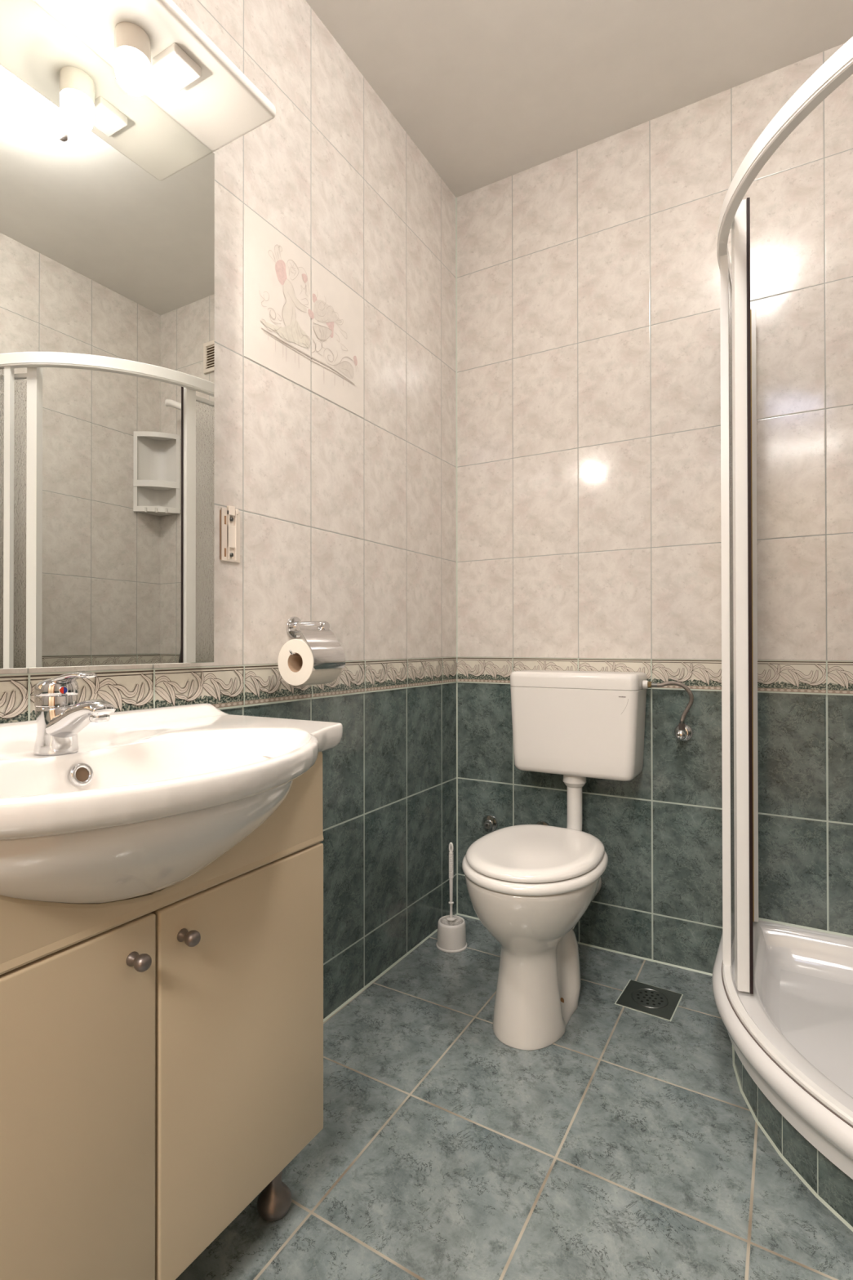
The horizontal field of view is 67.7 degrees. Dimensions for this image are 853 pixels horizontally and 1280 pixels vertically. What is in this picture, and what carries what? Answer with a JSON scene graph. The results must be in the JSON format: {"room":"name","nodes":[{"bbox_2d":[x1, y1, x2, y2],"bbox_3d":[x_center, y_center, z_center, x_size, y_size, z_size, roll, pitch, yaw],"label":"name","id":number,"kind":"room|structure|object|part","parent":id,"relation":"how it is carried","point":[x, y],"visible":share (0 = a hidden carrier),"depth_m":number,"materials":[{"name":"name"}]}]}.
{"room":"bathroom","nodes":[
{"label":"bathroom","id":0,"kind":"room"},
{"bbox_2d":[0,0,456,1018],"bbox_3d":[-0.470,-0.276,1.042,0.001,2.270,2.250,0,0,30],"label":"wall","id":1,"kind":"structure","parent":0,"point":[348,520],"depth_m":1.53,"materials":[{"name":"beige tile"}]},
{"bbox_2d":[0,0,275,669],"bbox_3d":[-0.489,-0.429,0.831,0.179,0.935,0.645,0,0,30],"label":"bathroom mirror","id":2,"kind":"object","parent":1,"relation":"attached to","point":[114,114],"visible":1,"depth_m":0.95,"materials":[{"name":"silver mirror"}]},
{"bbox_3d":[-0.427,-0.821,0.924,0.048,0.041,0.048,0,0,30],"label":"lit glass","id":3,"kind":"part","parent":2,"relation":"part of","materials":[{"name":"white glass"}]},
{"bbox_3d":[-0.427,-0.858,0.925,0.049,0.034,0.049,0,0,30],"label":"lamp shade","id":4,"kind":"part","parent":2,"relation":"part of","materials":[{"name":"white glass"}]},
{"bbox_2d":[0,657,457,723],"bbox_3d":[-0.379,0.089,1.192,0.003,0.081,1.905,0,0,30],"label":"trim","id":5,"kind":"structure","parent":1,"relation":"attached to","point":[226,700],"depth_m":1.21,"materials":[{"name":"beige tile"}]},
{"bbox_2d":[219,505,239,563],"bbox_3d":[-0.369,-0.200,1.204,0.011,0.104,0.047,0,0,30],"label":"wall bracket","id":6,"kind":"object","parent":1,"relation":"attached to","point":[229,517],"visible":1,"depth_m":1.20,"materials":[{"name":"beige plastic"}]},
{"bbox_2d":[244,204,364,417],"bbox_3d":[-0.256,-0.701,1.412,0.002,0.297,0.396,0,0,30],"label":"tile mural","id":7,"kind":"object","parent":1,"relation":"attached to","point":[278,313],"visible":1,"depth_m":1.38,"materials":[{"name":"tile"}]},
{"bbox_2d":[286,616,345,669],"bbox_3d":[-0.246,0.003,1.297,0.128,0.108,0.128,0,0,30],"label":"toilet paper holder","id":8,"kind":"object","parent":1,"relation":"attached to","point":[327,652],"visible":0.97,"depth_m":1.28,"materials":[{"name":"silver metal"}]},
{"bbox_3d":[-0.280,-0.027,1.358,0.008,0.047,0.047,0,0,30],"label":"wall plate","id":9,"kind":"part","parent":8,"relation":"part of","materials":[{"name":"silver metal"}]},
{"bbox_2d":[277,639,342,686],"bbox_3d":[-0.235,0.045,1.289,0.092,0.093,0.092,0,0,30],"label":"toilet roll","id":10,"kind":"object","parent":8,"relation":"hanging from","point":[295,670],"visible":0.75,"depth_m":1.25,"materials":[{"name":"paper"}]},
{"bbox_3d":[-0.241,-0.028,1.335,0.082,0.023,0.023,0,0,30],"label":"arm","id":11,"kind":"part","parent":8,"relation":"part of","materials":[{"name":"silver metal"}]},
{"bbox_2d":[323,913,457,1022],"bbox_3d":[-0.467,0.858,1.034,0.004,0.004,2.250,0,0,30],"label":"baseboard","id":12,"kind":"structure","parent":1,"relation":"attached to","point":[456,914],"depth_m":1.62,"materials":[{"name":"tile"}]},
{"bbox_2d":[175,915,852,1279],"bbox_3d":[0.177,0.856,0.659,1.495,0.001,2.250,0,0,30],"label":"floor","id":13,"kind":"structure","parent":0,"point":[628,1145],"depth_m":1.06,"materials":[{"name":"grey tile"}]},
{"bbox_2d":[0,751,323,1279],"bbox_3d":[-0.422,0.514,0.786,0.328,0.688,0.584,0,0,30],"label":"vanity cabinet","id":14,"kind":"object","parent":13,"relation":"on","point":[162,1051],"visible":0.95,"depth_m":0.72,"materials":[{"name":"beige paint"}]},
{"bbox_3d":[-0.384,0.524,0.594,0.018,0.434,0.290,0,0,30],"label":"door","id":15,"kind":"part","parent":14,"relation":"part of","materials":[{"name":"beige paint"}]},
{"bbox_3d":[-0.308,0.345,0.683,0.026,0.018,0.018,0,0,30],"label":"knob","id":16,"kind":"part","parent":14,"relation":"part of","materials":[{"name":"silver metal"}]},
{"bbox_3d":[-0.311,0.237,0.723,0.020,0.136,0.582,0,0,30],"label":"panel","id":17,"kind":"part","parent":14,"relation":"part of","materials":[{"name":"beige paint"}]},
{"bbox_2d":[0,702,342,903],"bbox_3d":[-0.375,0.199,0.761,0.443,0.177,0.700,0,0,30],"label":"washbasin","id":18,"kind":"object","parent":14,"relation":"in","point":[148,799],"visible":0.95,"depth_m":0.67,"materials":[{"name":"white ceramic"}]},
{"bbox_2d":[33,671,115,755],"bbox_3d":[-0.443,0.092,0.801,0.131,0.105,0.051,0,0,30],"label":"mixer tap","id":19,"kind":"object","parent":18,"relation":"on","point":[60,716],"visible":1,"depth_m":0.80,"materials":[{"name":"silver metal"}]},
{"bbox_3d":[-0.458,0.055,0.810,0.095,0.031,0.051,0,0,30],"label":"lever","id":20,"kind":"part","parent":19,"relation":"part of","materials":[{"name":"silver metal"}]},
{"bbox_3d":[-0.359,0.226,0.751,0.356,0.122,0.441,0,0,30],"label":"bowl","id":21,"kind":"part","parent":18,"relation":"part of","materials":[{"name":"white ceramic"}]},
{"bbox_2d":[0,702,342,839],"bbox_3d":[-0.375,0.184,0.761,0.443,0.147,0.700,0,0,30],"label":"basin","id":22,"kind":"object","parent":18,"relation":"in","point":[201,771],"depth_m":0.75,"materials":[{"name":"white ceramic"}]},
{"bbox_3d":[-0.275,0.346,0.739,0.026,0.018,0.018,0,0,30],"label":"knob","id":23,"kind":"part","parent":14,"relation":"part of","materials":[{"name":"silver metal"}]},
{"bbox_3d":[-0.237,0.525,0.848,0.018,0.434,0.290,0,0,30],"label":"door","id":24,"kind":"part","parent":14,"relation":"part of","materials":[{"name":"beige paint"}]},
{"bbox_3d":[-0.228,0.800,0.955,0.052,0.118,0.052,0,0,30],"label":"leg","id":25,"kind":"part","parent":14,"relation":"part of","materials":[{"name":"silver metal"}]},
{"bbox_2d":[435,915,466,952],"bbox_3d":[0.071,0.828,1.799,0.088,0.071,0.088,0,0,30],"label":"toilet brush holder","id":26,"kind":"object","parent":13,"relation":"on","point":[451,939],"visible":0.98,"depth_m":1.77,"materials":[{"name":"white plastic"}]},
{"bbox_2d":[442,842,460,925],"bbox_3d":[0.070,0.708,1.800,0.060,0.271,0.060,0,0,30],"label":"toilet brush","id":27,"kind":"object","parent":26,"relation":"in","point":[451,919],"visible":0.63,"depth_m":1.80,"materials":[{"name":"white plastic"}]},
{"bbox_3d":[0.070,0.698,1.800,0.025,0.192,0.025,0,0,30],"label":"handle","id":28,"kind":"part","parent":27,"relation":"part of","materials":[{"name":"white plastic"}]},
{"bbox_2d":[462,824,608,1050],"bbox_3d":[0.302,0.661,1.526,0.303,0.401,0.627,0,0,30],"label":"toilet","id":29,"kind":"object","parent":13,"relation":"on","point":[530,886],"visible":1,"depth_m":1.35,"materials":[{"name":"white ceramic"}]},
{"bbox_3d":[0.240,0.491,1.421,0.303,0.021,0.382,0,0,30],"label":"seat","id":30,"kind":"part","parent":29,"relation":"part of","materials":[{"name":"white plastic"}]},
{"bbox_3d":[0.242,0.470,1.424,0.286,0.019,0.372,0,0,30],"label":"lid","id":31,"kind":"part","parent":29,"relation":"part of","materials":[{"name":"white plastic"}]},
{"bbox_2d":[614,979,683,1021],"bbox_3d":[0.534,0.860,1.525,0.128,0.003,0.132,0,0,33],"label":"floor drain","id":32,"kind":"object","parent":13,"relation":"on","point":[662,1003],"visible":1,"depth_m":1.52,"materials":[{"name":"metal"}]},
{"bbox_2d":[711,917,852,1231],"bbox_3d":[0.865,0.773,1.076,0.725,0.171,0.840,0,0,30],"label":"shower tray","id":33,"kind":"object","parent":13,"relation":"on","point":[802,999],"visible":0.85,"depth_m":1.18,"materials":[{"name":"ceramic"}]},
{"bbox_2d":[716,36,852,1128],"bbox_3d":[0.734,-0.085,1.056,0.338,1.557,1.087,0,0,-11],"label":"shower frame","id":34,"kind":"object","parent":33,"relation":"on","point":[740,908],"visible":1,"depth_m":1.25,"materials":[{"name":"white painted metal"},{"name":"clear glass"}]},
{"bbox_3d":[0.637,-0.068,1.354,0.016,1.504,0.022,0,0,27],"label":"post","id":35,"kind":"part","parent":34,"relation":"part of","materials":[{"name":"white metal"}]},
{"bbox_3d":[0.710,-0.067,1.477,0.005,1.500,0.270,0,0,30],"label":"fixed glass","id":36,"kind":"part","parent":34,"relation":"part of","materials":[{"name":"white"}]},
{"bbox_3d":[0.727,-0.838,1.062,0.322,0.040,1.086,0,0,-10],"label":"rail","id":37,"kind":"part","parent":34,"relation":"part of","materials":[{"name":"white metal"}]},
{"bbox_3d":[0.732,0.688,1.053,0.321,0.010,1.081,0,0,-10],"label":"rail","id":38,"kind":"part","parent":34,"relation":"part of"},
{"bbox_2d":[305,0,852,197],"bbox_3d":[0.175,-1.414,0.673,1.495,0.001,2.250,0,0,30],"label":"ceiling","id":39,"kind":"structure","parent":0,"point":[488,91],"depth_m":1.54,"materials":[{"name":"white paint"}]},
{"bbox_2d":[457,43,852,973],"bbox_3d":[0.742,-0.273,1.639,1.495,2.270,0.001,0,0,30],"label":"wall","id":40,"kind":"structure","parent":0,"point":[589,519],"depth_m":1.70,"materials":[{"name":"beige tile"}]},
{"bbox_2d":[481,814,497,832],"bbox_3d":[0.189,0.562,1.942,0.053,0.053,0.023,0,0,30],"label":"cap","id":41,"kind":"object","parent":40,"relation":"attached to","point":[489,822],"visible":0.94,"depth_m":1.94,"materials":[{"name":"silver metal"}]},
{"bbox_2d":[535,820,550,825],"bbox_3d":[0.336,0.556,1.856,0.053,0.053,0.023,0,0,30],"label":"cap","id":42,"kind":"object","parent":40,"relation":"attached to","point":[540,822],"visible":0.13,"depth_m":1.86,"materials":[{"name":"silver metal"}]},
{"bbox_2d":[510,670,647,781],"bbox_3d":[0.412,0.226,1.749,0.352,0.277,0.128,0,0,30],"label":"toilet cistern","id":43,"kind":"object","parent":40,"relation":"attached to","point":[591,724],"visible":0.97,"depth_m":1.68,"materials":[{"name":"white plastic"}]},
{"bbox_2d":[563,774,586,831],"bbox_3d":[0.386,0.467,1.707,0.063,0.207,0.138,0,0,30],"label":"pipe","id":44,"kind":"object","parent":43,"relation":"attached to","point":[575,784],"visible":0.46,"depth_m":1.72,"materials":[{"name":"white plastic"}]},
{"bbox_3d":[0.412,0.108,1.749,0.352,0.042,0.128,0,0,30],"label":"tank lid","id":45,"kind":"part","parent":43,"relation":"part of","materials":[{"name":"white plastic"}]},
{"bbox_2d":[457,913,712,975],"bbox_3d":[0.437,0.861,1.807,0.790,0.004,0.004,0,0,30],"label":"baseboard","id":46,"kind":"structure","parent":40,"relation":"attached to","point":[460,914],"depth_m":1.73,"materials":[{"name":"tile"}]},
{"bbox_2d":[456,657,852,695],"bbox_3d":[0.742,0.091,1.634,1.500,0.081,0.003,0,0,30],"label":"trim","id":47,"kind":"structure","parent":40,"relation":"attached to","point":[806,686],"depth_m":1.66,"materials":[{"name":"beige tile"}]},
{"bbox_2d":[674,723,693,741],"bbox_3d":[0.662,0.242,1.648,0.047,0.050,0.058,0,0,30],"label":"angle valve","id":48,"kind":"object","parent":40,"relation":"attached to","point":[682,732],"visible":0.99,"depth_m":1.65,"materials":[{"name":"silver metal"}]},
{"bbox_2d":[642,680,693,724],"bbox_3d":[0.625,0.164,1.649,0.125,0.117,0.033,0,0,12],"label":"supply hose","id":49,"kind":"object","parent":48,"relation":"attached to","point":[646,684],"visible":1,"depth_m":1.64,"materials":[{"name":"metal"}]},
{"bbox_3d":[0.653,0.243,1.633,0.028,0.028,0.024,0,0,30],"label":"handle","id":50,"kind":"part","parent":48,"relation":"part of","materials":[{"name":"silver metal"}]}
]}

